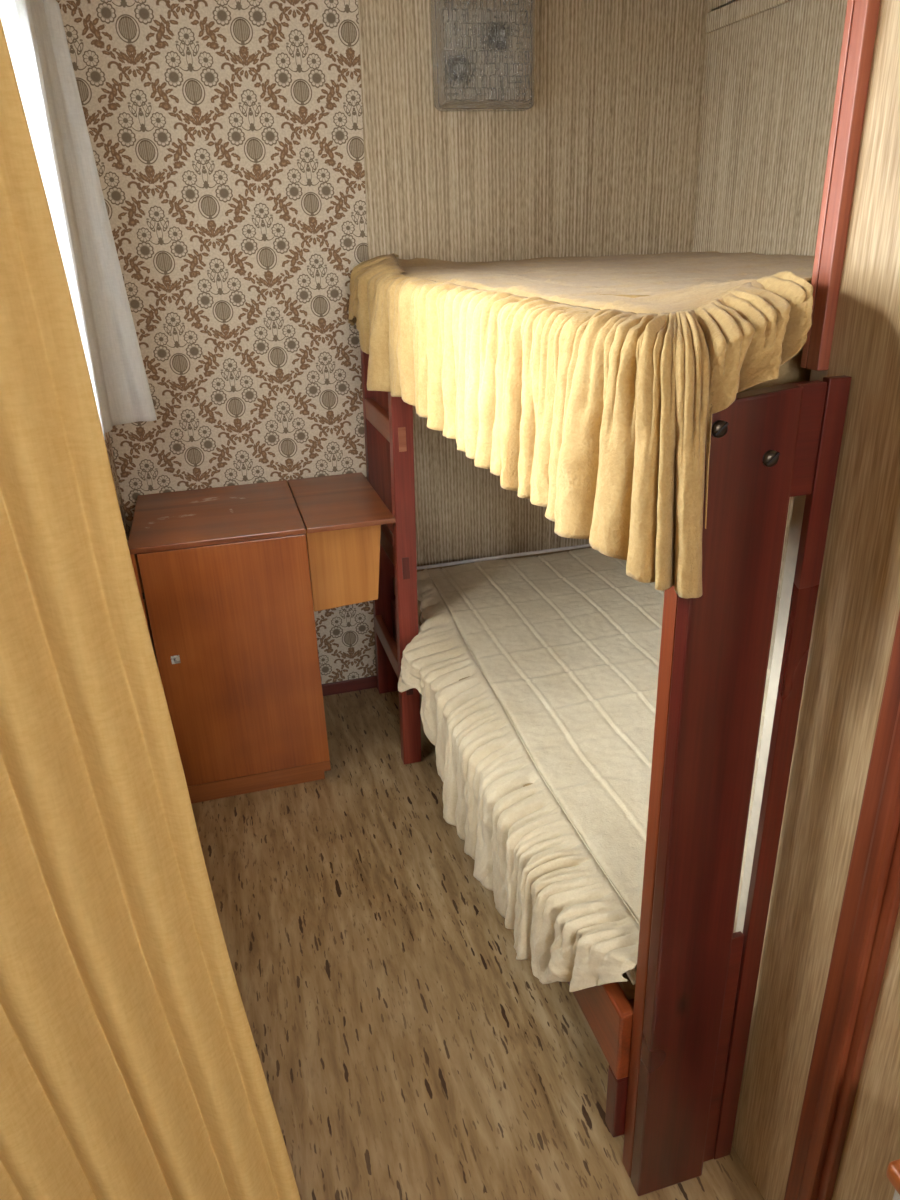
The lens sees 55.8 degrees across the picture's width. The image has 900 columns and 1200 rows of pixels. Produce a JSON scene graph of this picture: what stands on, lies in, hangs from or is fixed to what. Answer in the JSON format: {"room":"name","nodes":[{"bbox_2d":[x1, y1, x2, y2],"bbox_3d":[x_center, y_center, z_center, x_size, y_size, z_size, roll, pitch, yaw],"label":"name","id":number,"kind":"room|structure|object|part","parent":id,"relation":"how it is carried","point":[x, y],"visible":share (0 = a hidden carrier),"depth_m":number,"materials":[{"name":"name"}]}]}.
{"room":"bunk bedroom","nodes":[
{"label":"bunk bedroom","id":0,"kind":"room"},
{"bbox_2d":[105,432,128,541],"bbox_3d":[-0.874,-0.249,1.817,0.080,2.360,1.980,-8,24,-14],"label":"wall","id":1,"kind":"structure","parent":0,"point":[107,436],"depth_m":2.75,"materials":[{"name":"paper"}]},
{"bbox_3d":[-0.802,-1.148,1.344,0.084,0.020,1.640,-8,24,-14],"label":"curtain rod","id":2,"kind":"object","parent":1,"relation":"attached to","visible":0},
{"bbox_2d":[0,0,156,439],"bbox_3d":[-0.856,-0.818,1.826,0.126,1.058,0.908,-5,24,-7],"label":"curtain","id":3,"kind":"object","parent":2,"relation":"hanging from","point":[34,31],"visible":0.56,"depth_m":2.14,"materials":[{"name":"white fabric"}]},
{"bbox_2d":[56,0,710,683],"bbox_3d":[-0.124,-0.787,2.985,2.220,2.360,0.090,-8,24,-14],"label":"wall","id":4,"kind":"structure","parent":0,"point":[249,155],"depth_m":2.71,"materials":[{"name":"paper"}]},
{"bbox_2d":[322,675,376,695],"bbox_3d":[-0.072,0.290,3.402,2.060,0.050,0.012,-8,24,-14],"label":"baseboard","id":5,"kind":"structure","parent":4,"relation":"attached to","point":[351,685],"depth_m":3.32,"materials":[{"name":"red wood"}]},
{"bbox_2d":[431,0,534,110],"bbox_3d":[0.106,-1.662,2.578,0.312,0.306,0.095,-8,24,-14],"label":"wall art","id":6,"kind":"object","parent":4,"relation":"attached to","point":[483,51],"visible":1,"depth_m":2.55,"materials":[{"name":"grey glass"}]},
{"bbox_2d":[192,688,763,1199],"bbox_3d":[0.398,1.298,1.194,2.630,0.060,5.120,-8,24,-14],"label":"floor","id":7,"kind":"structure","parent":0,"point":[406,1049],"depth_m":1.97,"materials":[{"name":"plastic"}]},
{"bbox_2d":[128,472,394,803],"bbox_3d":[-0.586,0.105,2.842,0.756,0.872,0.558,-8,24,-14],"label":"base cabinet","id":8,"kind":"object","parent":7,"relation":"on","point":[232,581],"visible":0.82,"depth_m":2.56,"materials":[{"name":"brown wood"}]},
{"bbox_3d":[-0.805,0.175,2.494,0.025,0.026,0.004,-8,24,-14],"label":"lock plate","id":9,"kind":"part","parent":8,"relation":"part of","materials":[{"name":"silver metal"}]},
{"bbox_3d":[-0.727,-0.270,2.640,0.491,0.016,0.556,-8,24,-14],"label":"lid","id":10,"kind":"part","parent":8,"relation":"part of","materials":[{"name":"brown wood"}]},
{"bbox_3d":[-0.631,0.196,2.567,0.466,0.778,0.018,-8,24,-14],"label":"door","id":11,"kind":"part","parent":8,"relation":"part of","materials":[{"name":"brown wood"}]},
{"bbox_2d":[360,347,850,1195],"bbox_3d":[0.559,-0.026,2.304,1.271,1.466,2.056,-8,24,-14],"label":"bunk bed","id":12,"kind":"object","parent":7,"relation":"on","point":[673,1041],"visible":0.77,"depth_m":1.28,"materials":[{"name":"red wood"}]},
{"bbox_3d":[0.054,0.431,2.352,0.030,0.160,1.915,-8,24,-14],"label":"rail","id":13,"kind":"part","parent":12,"relation":"part of","materials":[{"name":"red wood"}]},
{"bbox_2d":[393,544,636,972],"bbox_3d":[0.595,0.196,2.486,1.170,0.116,1.895,-8,24,-14],"label":"mattress","id":14,"kind":"object","parent":12,"relation":"on","point":[569,548],"visible":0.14,"depth_m":3.20,"materials":[{"name":"white fabric"}]},
{"bbox_2d":[398,548,779,991],"bbox_3d":[0.549,0.319,2.446,1.292,0.307,1.896,-8,24,-14],"label":"bedspread","id":15,"kind":"object","parent":14,"relation":"on","point":[559,652],"visible":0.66,"depth_m":2.15,"materials":[{"name":"beige fabric"}]},
{"bbox_3d":[0.127,0.249,2.293,0.022,0.011,1.846,-7,24,-12],"label":"seam cord","id":16,"kind":"part","parent":15,"relation":"part of","materials":[{"name":"beige fabric"}]},
{"bbox_2d":[741,347,810,391],"bbox_3d":[0.569,-0.732,2.083,1.155,0.104,1.895,-8,24,-14],"label":"mattress","id":17,"kind":"object","parent":12,"relation":"on","point":[791,371],"visible":0.02,"depth_m":1.16,"materials":[{"name":"beige fabric"}]},
{"bbox_2d":[348,251,814,598],"bbox_3d":[0.522,-0.625,2.013,1.303,0.378,2.080,-8,24,-14],"label":"bedspread","id":18,"kind":"object","parent":17,"relation":"on","point":[592,388],"visible":0.94,"depth_m":1.17,"materials":[{"name":"yellow fabric"}]},
{"bbox_3d":[0.554,-0.801,2.025,1.186,0.049,1.943,-8,24,-14],"label":"quilted panel","id":19,"kind":"part","parent":18,"relation":"part of","materials":[{"name":"yellow fabric"}]},
{"bbox_2d":[886,1159,899,1199],"bbox_3d":[0.647,1.025,1.025,0.084,0.560,0.373,-8,24,-14],"label":"stool","id":20,"kind":"object","parent":7,"relation":"on","point":[893,1169],"visible":1,"depth_m":1.06,"materials":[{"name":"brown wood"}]},
{"bbox_3d":[0.588,0.981,1.168,0.028,0.530,0.028,-8,24,-14],"label":"leg","id":21,"kind":"part","parent":20,"relation":"part of","materials":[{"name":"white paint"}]},
{"bbox_2d":[692,0,847,597],"bbox_3d":[1.180,-0.551,2.338,0.080,2.360,1.940,-8,24,-14],"label":"wall","id":22,"kind":"structure","parent":0,"point":[771,78],"depth_m":2.56,"materials":[{"name":"paper"}]},
{"bbox_2d":[710,0,735,10],"bbox_3d":[1.056,-1.574,1.864,0.100,0.098,1.940,-8,24,-14],"label":"trim","id":23,"kind":"structure","parent":22,"relation":"attached to","point":[715,4],"depth_m":2.71,"materials":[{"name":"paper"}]},
{"bbox_2d":[706,0,791,32],"bbox_3d":[1.100,-1.509,1.905,0.014,0.057,1.940,-8,24,-14],"label":"trim","id":24,"kind":"structure","parent":22,"relation":"attached to","point":[738,10],"depth_m":2.61,"materials":[{"name":"paper"}]},
{"bbox_2d":[736,370,827,933],"bbox_3d":[0.990,-0.113,1.351,1.029,2.360,0.034,-8,24,-14],"label":"wall","id":25,"kind":"structure","parent":0,"point":[799,501],"depth_m":1.31,"materials":[{"name":"paint"}]},
{"bbox_2d":[801,0,879,370],"bbox_3d":[0.476,-0.714,0.938,0.046,0.894,0.035,-8,24,-14],"label":"bed post","id":26,"kind":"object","parent":25,"relation":"attached to","point":[861,18],"depth_m":1.01,"materials":[{"name":"brown wood"}]},
{"bbox_2d":[732,0,899,1199],"bbox_3d":[0.935,0.537,-0.133,0.050,2.360,3.054,-8,24,-14],"label":"wall","id":27,"kind":"structure","parent":0,"point":[856,615],"depth_m":1.16,"materials":[{"name":"brown wood"}]},
{"bbox_2d":[784,610,899,1199],"bbox_3d":[0.552,0.058,0.996,0.026,2.360,0.078,-8,24,-14],"label":"trim","id":28,"kind":"structure","parent":27,"relation":"attached to","point":[871,898],"depth_m":1.18,"materials":[{"name":"brown wood"}]},
{"bbox_3d":[-0.154,-0.854,0.492,1.370,0.030,0.030,-8,24,-14],"label":"curtain rod","id":29,"kind":"object","parent":27,"relation":"attached to","visible":0},
{"bbox_2d":[0,17,300,1199],"bbox_3d":[-0.560,0.205,0.807,0.717,2.245,0.064,-8,24,-14],"label":"curtain","id":30,"kind":"object","parent":29,"relation":"hanging from","point":[131,1068],"visible":1,"depth_m":0.89,"materials":[{"name":"yellow fabric"}]}
]}

